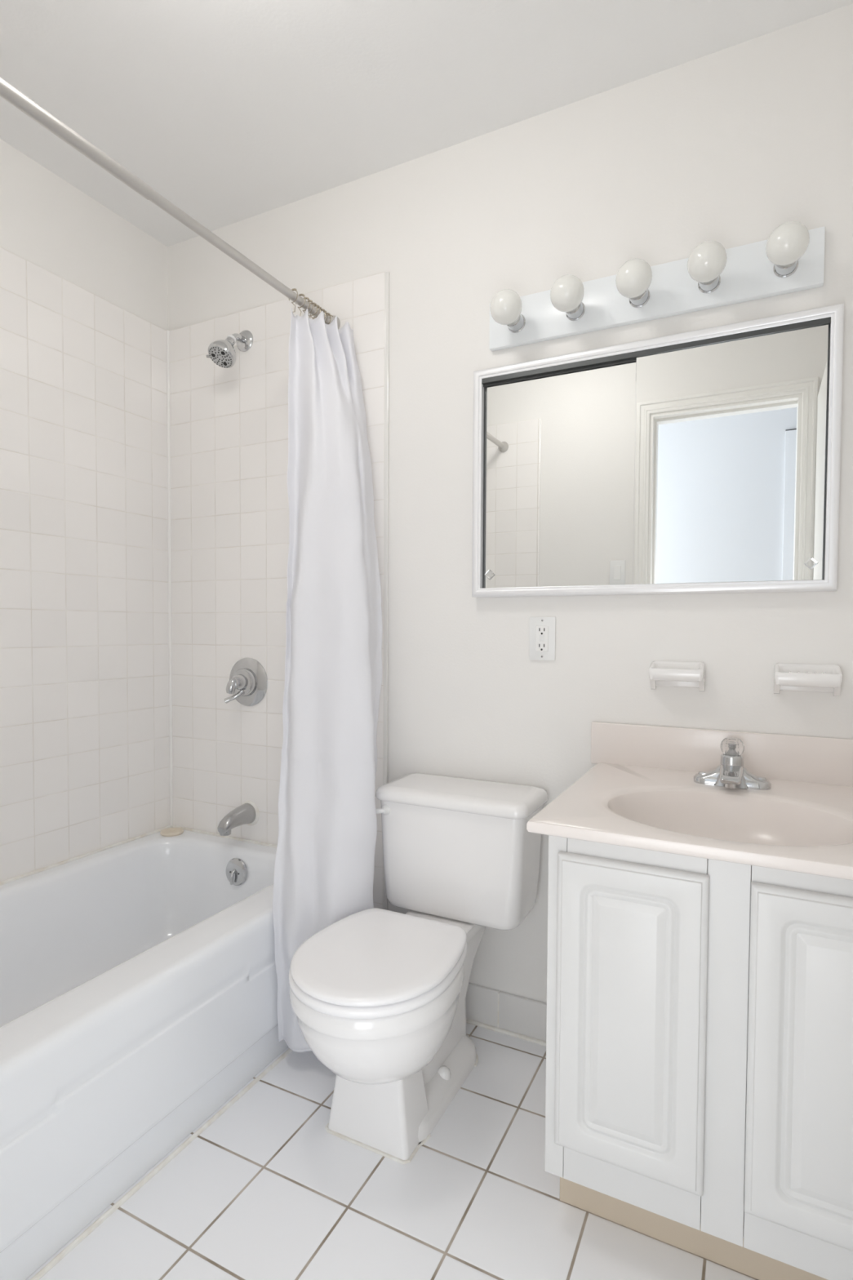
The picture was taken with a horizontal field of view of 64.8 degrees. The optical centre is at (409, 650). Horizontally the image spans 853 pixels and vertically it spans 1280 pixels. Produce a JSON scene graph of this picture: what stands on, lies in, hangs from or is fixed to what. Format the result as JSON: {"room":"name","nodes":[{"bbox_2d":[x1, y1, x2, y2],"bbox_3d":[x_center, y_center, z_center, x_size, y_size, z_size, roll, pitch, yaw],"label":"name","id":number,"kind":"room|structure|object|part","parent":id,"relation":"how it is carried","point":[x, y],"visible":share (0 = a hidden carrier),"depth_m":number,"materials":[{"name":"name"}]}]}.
{"room":"bathroom","nodes":[
{"label":"bathroom","id":0,"kind":"room"},
{"bbox_2d":[0,138,169,881],"bbox_3d":[-1.276,-0.173,1.679,0.108,2.435,1.660,1,2,27],"label":"wall","id":1,"kind":"structure","parent":0,"point":[85,737],"depth_m":2.06,"materials":[{"name":"white tile"}]},
{"bbox_2d":[0,825,277,885],"bbox_3d":[-0.857,0.660,1.546,0.794,0.012,1.544,1,2,27],"label":"trim","id":2,"kind":"structure","parent":1,"relation":"attached to","point":[17,877],"depth_m":2.20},
{"bbox_2d":[166,330,173,825],"bbox_3d":[-0.849,-0.241,2.379,0.011,1.750,0.012,1,2,27],"label":"trim","id":3,"kind":"structure","parent":1,"relation":"attached to","point":[167,331],"depth_m":2.37,"materials":[{"name":"white"}]},
{"bbox_2d":[26,1022,758,1279],"bbox_3d":[-0.268,1.114,1.252,2.340,0.100,1.760,1,2,27],"label":"floor","id":4,"kind":"structure","parent":0,"point":[264,1192],"depth_m":1.28,"materials":[{"name":"white tile"}]},
{"bbox_2d":[0,829,288,1279],"bbox_3d":[-0.862,0.856,1.552,0.782,0.390,1.544,1,2,27],"label":"bathtub","id":5,"kind":"object","parent":4,"relation":"on","point":[139,980],"visible":0.83,"depth_m":1.46,"materials":[{"name":"white ceramic"}]},
{"bbox_2d":[0,829,276,1088],"bbox_3d":[-0.862,0.825,1.551,0.781,0.328,1.544,1,2,27],"label":"tub","id":6,"kind":"object","parent":5,"relation":"in","point":[147,962],"depth_m":1.65,"materials":[{"name":"white ceramic"}]},
{"bbox_2d":[29,1048,292,1279],"bbox_3d":[-0.510,1.058,1.376,0.011,0.012,1.540,1,2,27],"label":"trim","id":7,"kind":"structure","parent":5,"relation":"attached to","point":[68,1248],"depth_m":1.34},
{"bbox_2d":[160,827,183,836],"bbox_3d":[-0.823,0.628,2.330,0.078,0.014,0.078,1,2,27],"label":"soap","id":8,"kind":"object","parent":5,"relation":"on","point":[170,832],"visible":1,"depth_m":2.31,"materials":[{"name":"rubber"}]},
{"bbox_3d":[-0.564,0.724,2.146,0.012,0.045,0.024,1,2,27],"label":"trip lever","id":9,"kind":"part","parent":5,"relation":"part of","materials":[{"name":"silver metal"}]},
{"bbox_3d":[-0.557,0.712,2.159,0.086,0.086,0.020,1,2,27],"label":"overflow plate","id":10,"kind":"part","parent":5,"relation":"part of","materials":[{"name":"silver metal"}]},
{"bbox_2d":[288,773,548,1164],"bbox_3d":[0.016,0.711,1.556,0.428,0.694,0.712,1,2,27],"label":"toilet","id":11,"kind":"object","parent":4,"relation":"on","point":[378,996],"visible":0.99,"depth_m":1.48,"materials":[{"name":"white ceramic"}]},
{"bbox_3d":[-0.070,0.661,1.421,0.340,0.019,0.396,1,2,27],"label":"seat","id":12,"kind":"part","parent":11,"relation":"part of","materials":[{"name":"white plastic"}]},
{"bbox_3d":[-0.069,0.641,1.422,0.334,0.018,0.393,1,2,27],"label":"lid","id":13,"kind":"part","parent":11,"relation":"part of","materials":[{"name":"white plastic"}]},
{"bbox_3d":[-0.083,0.417,1.749,0.069,0.027,0.026,0,2,1],"label":"flush lever","id":14,"kind":"part","parent":11,"relation":"part of","materials":[{"name":"white plastic"}]},
{"bbox_3d":[0.135,0.534,1.766,0.396,0.286,0.198,1,2,27],"label":"tank","id":15,"kind":"part","parent":11,"relation":"part of","materials":[{"name":"white ceramic"}]},
{"bbox_3d":[0.135,0.375,1.760,0.416,0.035,0.222,1,2,27],"label":"tank lid","id":16,"kind":"part","parent":11,"relation":"part of","materials":[{"name":"white ceramic"}]},
{"bbox_2d":[544,835,852,1279],"bbox_3d":[0.627,0.694,1.316,0.582,0.745,0.569,1,2,27],"label":"vanity cabinet","id":17,"kind":"object","parent":4,"relation":"on","point":[699,1090],"visible":0.94,"depth_m":1.09,"materials":[{"name":"white laminate"}]},
{"bbox_3d":[0.368,0.621,1.138,0.244,0.525,0.018,1,2,27],"label":"door","id":18,"kind":"part","parent":17,"relation":"part of","materials":[{"name":"white laminate"}]},
{"bbox_2d":[526,721,852,881],"bbox_3d":[0.614,0.305,1.309,0.641,0.217,0.598,1,2,27],"label":"countertop","id":19,"kind":"structure","parent":17,"relation":"on","point":[641,791],"depth_m":1.40,"materials":[{"name":"white stone"}]},
{"bbox_2d":[607,791,852,881],"bbox_3d":[0.587,0.360,1.247,0.426,0.110,0.348,1,2,27],"label":"basin","id":20,"kind":"object","parent":19,"relation":"in","point":[788,822],"depth_m":1.36,"materials":[{"name":"beige ceramic"}]},
{"bbox_2d":[693,737,771,790],"bbox_3d":[0.685,0.242,1.432,0.152,0.103,0.119,1,2,27],"label":"sink faucet","id":21,"kind":"object","parent":19,"relation":"on","point":[731,773],"visible":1,"depth_m":1.44,"materials":[{"name":"silver metal"}]},
{"bbox_3d":[0.682,0.261,1.426,0.047,0.026,0.104,1,2,27],"label":"spout","id":22,"kind":"part","parent":21,"relation":"part of","materials":[{"name":"silver metal"}]},
{"bbox_3d":[0.701,0.208,1.459,0.047,0.037,0.047,1,2,27],"label":"clear knob","id":23,"kind":"part","parent":21,"relation":"part of","materials":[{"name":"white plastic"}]},
{"bbox_3d":[0.700,0.272,1.462,0.152,0.040,0.054,1,2,27],"label":"plate","id":24,"kind":"part","parent":21,"relation":"part of","materials":[{"name":"silver metal"}]},
{"bbox_3d":[0.637,0.627,0.998,0.242,0.525,0.018,1,2,27],"label":"door","id":25,"kind":"part","parent":17,"relation":"part of","materials":[{"name":"white laminate"}]},
{"bbox_2d":[0,0,852,246],"bbox_3d":[-0.257,-1.419,1.167,2.340,0.100,1.760,1,2,27],"label":"ceiling","id":26,"kind":"structure","parent":0,"point":[231,111],"depth_m":1.62,"materials":[{"name":"white paint"}]},
{"bbox_2d":[167,3,852,1003],"bbox_3d":[0.118,-0.175,1.943,2.340,2.435,0.108,1,2,27],"label":"wall","id":27,"kind":"structure","parent":0,"point":[732,145],"depth_m":1.84,"materials":[{"name":"white paint"}]},
{"bbox_2d":[206,329,253,368],"bbox_3d":[-0.580,-0.969,2.139,0.104,0.146,0.144,1,2,27],"label":"shower fixture","id":28,"kind":"object","parent":27,"relation":"attached to","point":[222,353],"visible":1,"depth_m":2.11,"materials":[{"name":"silver metal"}]},
{"bbox_2d":[226,334,235,343],"bbox_3d":[-0.567,-0.990,2.139,0.030,0.022,0.028,1,2,27],"label":"washer","id":29,"kind":"object","parent":28,"relation":"in","point":[231,339],"depth_m":2.13,"materials":[{"name":"white plastic"}]},
{"bbox_3d":[-0.554,-1.000,2.164,0.021,0.039,0.073,1,2,27],"label":"shower arm","id":30,"kind":"part","parent":28,"relation":"part of","materials":[{"name":"silver metal"}]},
{"bbox_2d":[217,800,259,835],"bbox_3d":[-0.564,0.545,2.183,0.084,0.084,0.133,1,2,27],"label":"tub spout","id":31,"kind":"object","parent":27,"relation":"attached to","point":[248,813],"visible":1,"depth_m":2.18,"materials":[{"name":"silver metal"}]},
{"bbox_2d":[223,657,267,706],"bbox_3d":[-0.554,0.106,2.189,0.160,0.160,0.089,1,2,27],"label":"shower valve","id":32,"kind":"object","parent":27,"relation":"attached to","point":[247,683],"visible":1,"depth_m":2.19,"materials":[{"name":"silver metal"}]},
{"bbox_3d":[-0.570,0.150,2.188,0.066,0.045,0.023,0,2,-18],"label":"diverter lever","id":33,"kind":"part","parent":32,"relation":"part of","materials":[{"name":"silver metal"}]},
{"bbox_3d":[-0.562,0.110,2.173,0.052,0.062,0.053,1,2,27],"label":"handle","id":34,"kind":"part","parent":32,"relation":"part of","materials":[{"name":"silver metal"}]},
{"bbox_2d":[466,982,546,1046],"bbox_3d":[0.212,0.994,1.867,0.638,0.110,0.020,1,2,27],"label":"baseboard","id":35,"kind":"structure","parent":27,"relation":"attached to","point":[523,1018],"depth_m":1.84,"materials":[{"name":"white tile"}]},
{"bbox_2d":[528,617,555,660],"bbox_3d":[0.349,-0.030,1.770,0.070,0.114,0.010,1,2,27],"label":"wall outlet","id":36,"kind":"object","parent":27,"relation":"attached to","point":[542,642],"visible":1,"depth_m":1.77,"materials":[{"name":"white plastic"}]},
{"bbox_2d":[535,626,548,651],"bbox_3d":[0.348,-0.030,1.768,0.034,0.068,0.004,1,2,27],"label":"receptacle","id":37,"kind":"object","parent":36,"relation":"attached to","point":[541,632],"depth_m":1.77,"materials":[{"name":"white plastic"}]},
{"bbox_2d":[488,221,825,351],"bbox_3d":[0.529,-0.857,1.575,0.765,0.120,0.144,1,2,27],"label":"vanity light bar","id":38,"kind":"object","parent":27,"relation":"attached to","point":[792,259],"visible":1,"depth_m":1.57,"materials":[{"name":"white painted metal"},{"name":"white frosted glass"},{"name":"chrome"}]},
{"bbox_3d":[0.245,-0.861,1.693,0.080,0.080,0.093,1,2,27],"label":"bulb","id":39,"kind":"part","parent":38,"relation":"part of","materials":[{"name":"white glass"}]},
{"bbox_2d":[506,314,525,333],"bbox_3d":[0.272,-0.856,1.746,0.048,0.048,0.038,1,2,27],"label":"socket","id":40,"kind":"object","parent":38,"relation":"attached to","point":[518,326],"depth_m":1.75,"materials":[{"name":"silver metal"}]},
{"bbox_3d":[0.382,-0.858,1.622,0.080,0.080,0.093,1,2,27],"label":"bulb","id":41,"kind":"part","parent":38,"relation":"part of","materials":[{"name":"white glass"}]},
{"bbox_2d":[565,302,585,320],"bbox_3d":[0.409,-0.853,1.675,0.048,0.048,0.038,1,2,27],"label":"socket","id":42,"kind":"object","parent":38,"relation":"attached to","point":[579,313],"depth_m":1.68,"materials":[{"name":"silver metal"}]},
{"bbox_3d":[0.519,-0.855,1.552,0.080,0.080,0.093,1,2,27],"label":"bulb","id":43,"kind":"part","parent":38,"relation":"part of","materials":[{"name":"white glass"}]},
{"bbox_2d":[629,288,649,307],"bbox_3d":[0.546,-0.850,1.604,0.048,0.048,0.038,1,2,27],"label":"socket","id":44,"kind":"object","parent":38,"relation":"attached to","point":[643,300],"depth_m":1.61,"materials":[{"name":"silver metal"}]},
{"bbox_3d":[0.655,-0.852,1.481,0.080,0.080,0.093,1,2,27],"label":"bulb","id":45,"kind":"part","parent":38,"relation":"part of","materials":[{"name":"white glass"}]},
{"bbox_2d":[697,275,720,293],"bbox_3d":[0.682,-0.847,1.533,0.048,0.048,0.038,1,2,27],"label":"socket","id":46,"kind":"object","parent":38,"relation":"attached to","point":[713,286],"depth_m":1.54,"materials":[{"name":"silver metal"}]},
{"bbox_2d":[773,260,798,277],"bbox_3d":[0.819,-0.844,1.462,0.048,0.048,0.038,1,2,27],"label":"socket","id":47,"kind":"object","parent":38,"relation":"attached to","point":[791,270],"depth_m":1.47,"materials":[{"name":"silver metal"}]},
{"bbox_3d":[0.792,-0.849,1.410,0.080,0.080,0.093,1,2,27],"label":"bulb","id":48,"kind":"part","parent":38,"relation":"part of","materials":[{"name":"white glass"}]},
{"bbox_2d":[471,302,844,597],"bbox_3d":[0.551,-0.441,1.639,0.844,0.608,0.033,1,2,27],"label":"mirror","id":49,"kind":"object","parent":27,"relation":"attached to","point":[707,460],"visible":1,"depth_m":1.60,"materials":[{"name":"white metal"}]},
{"bbox_3d":[0.216,-0.205,1.821,0.027,0.027,0.008,1,2,27],"label":"door pull","id":50,"kind":"part","parent":49,"relation":"part of","materials":[{"name":"clear plastic"}]},
{"bbox_3d":[0.395,-0.435,1.728,0.420,0.542,0.004,1,2,27],"label":"mirror door","id":51,"kind":"part","parent":49,"relation":"part of","materials":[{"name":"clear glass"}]},
{"bbox_3d":[0.724,-0.431,1.546,0.396,0.548,0.004,1,2,27],"label":"mirror door","id":52,"kind":"part","parent":49,"relation":"part of","materials":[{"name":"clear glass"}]},
{"bbox_3d":[0.876,-0.190,1.467,0.027,0.027,0.008,1,2,27],"label":"door pull","id":53,"kind":"part","parent":49,"relation":"part of","materials":[{"name":"clear plastic"}]},
{"bbox_2d":[648,661,705,691],"bbox_3d":[0.634,0.063,1.597,0.120,0.069,0.058,1,2,27],"label":"soap dish","id":54,"kind":"object","parent":27,"relation":"attached to","point":[661,673],"visible":1,"depth_m":1.59,"materials":[{"name":"white ceramic"}]},
{"bbox_3d":[0.646,0.059,1.619,0.116,0.060,0.008,1,2,27],"label":"plate","id":55,"kind":"part","parent":54,"relation":"part of","materials":[{"name":"white ceramic"}]},
{"bbox_2d":[591,721,852,786],"bbox_3d":[0.748,0.241,1.564,0.641,0.105,0.020,1,2,27],"label":"backsplash","id":56,"kind":"structure","parent":27,"relation":"attached to","point":[793,757],"depth_m":1.57,"materials":[{"name":"white stone"}]},
{"bbox_2d":[773,662,842,696],"bbox_3d":[0.870,0.066,1.471,0.126,0.069,0.066,1,2,27],"label":"soap dish","id":57,"kind":"object","parent":27,"relation":"attached to","point":[787,677],"visible":1,"depth_m":1.46,"materials":[{"name":"white ceramic"}]},
{"bbox_3d":[0.883,0.062,1.496,0.122,0.060,0.008,1,2,27],"label":"plate","id":58,"kind":"part","parent":57,"relation":"part of","materials":[{"name":"white ceramic"}]},
{"bbox_3d":[-0.643,-0.130,0.477,2.140,2.435,0.108,1,2,27],"label":"wall","id":59,"kind":"structure","parent":0,"visible":0},
{"bbox_2d":[0,76,340,329],"bbox_3d":[-0.587,-0.965,1.353,0.052,0.052,1.544,1,2,27],"label":"shower curtain rod","id":60,"kind":"object","parent":59,"relation":"attached to","point":[8,92],"visible":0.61,"depth_m":1.37,"materials":[{"name":"silver metal"}]},
{"bbox_2d":[288,288,297,312],"bbox_3d":[-0.323,-0.969,1.864,0.035,0.066,0.006,2,2,35],"label":"curtain ring","id":61,"kind":"object","parent":60,"relation":"hanging from","point":[293,289],"visible":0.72,"depth_m":1.86,"materials":[{"name":"silver metal"}]},
{"bbox_2d":[272,307,382,1052],"bbox_3d":[-0.207,0.026,1.802,0.261,1.930,0.425,0,2,2],"label":"shower curtain","id":62,"kind":"object","parent":61,"relation":"hanging from","point":[324,864],"visible":0.8,"depth_m":1.72,"materials":[{"name":"white fabric"}]},
{"bbox_2d":[295,293,305,315],"bbox_3d":[-0.307,-0.970,1.893,0.035,0.066,0.006,1,2,28],"label":"curtain ring","id":63,"kind":"object","parent":60,"relation":"hanging from","point":[300,295],"visible":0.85,"depth_m":1.89,"materials":[{"name":"silver metal"}]},
{"bbox_2d":[302,297,310,312],"bbox_3d":[-0.297,-0.970,1.913,0.035,0.066,0.006,1,2,28],"label":"curtain ring","id":64,"kind":"object","parent":60,"relation":"hanging from","point":[307,298],"visible":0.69,"depth_m":1.91,"materials":[{"name":"silver metal"}]},
{"bbox_2d":[306,299,313,318],"bbox_3d":[-0.289,-0.971,1.929,0.035,0.066,0.006,2,2,37],"label":"curtain ring","id":65,"kind":"object","parent":60,"relation":"hanging from","point":[310,300],"visible":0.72,"depth_m":1.92,"materials":[{"name":"silver metal"}]},
{"bbox_2d":[309,302,317,319],"bbox_3d":[-0.281,-0.971,1.943,0.035,0.066,0.006,1,2,17],"label":"curtain ring","id":66,"kind":"object","parent":60,"relation":"hanging from","point":[315,304],"visible":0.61,"depth_m":1.94,"materials":[{"name":"silver metal"}]},
{"bbox_2d":[310,304,320,319],"bbox_3d":[-0.275,-0.972,1.956,0.035,0.066,0.006,1,2,20],"label":"curtain ring","id":67,"kind":"object","parent":60,"relation":"hanging from","point":[317,304],"visible":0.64,"depth_m":1.95,"materials":[{"name":"silver metal"}]}
]}

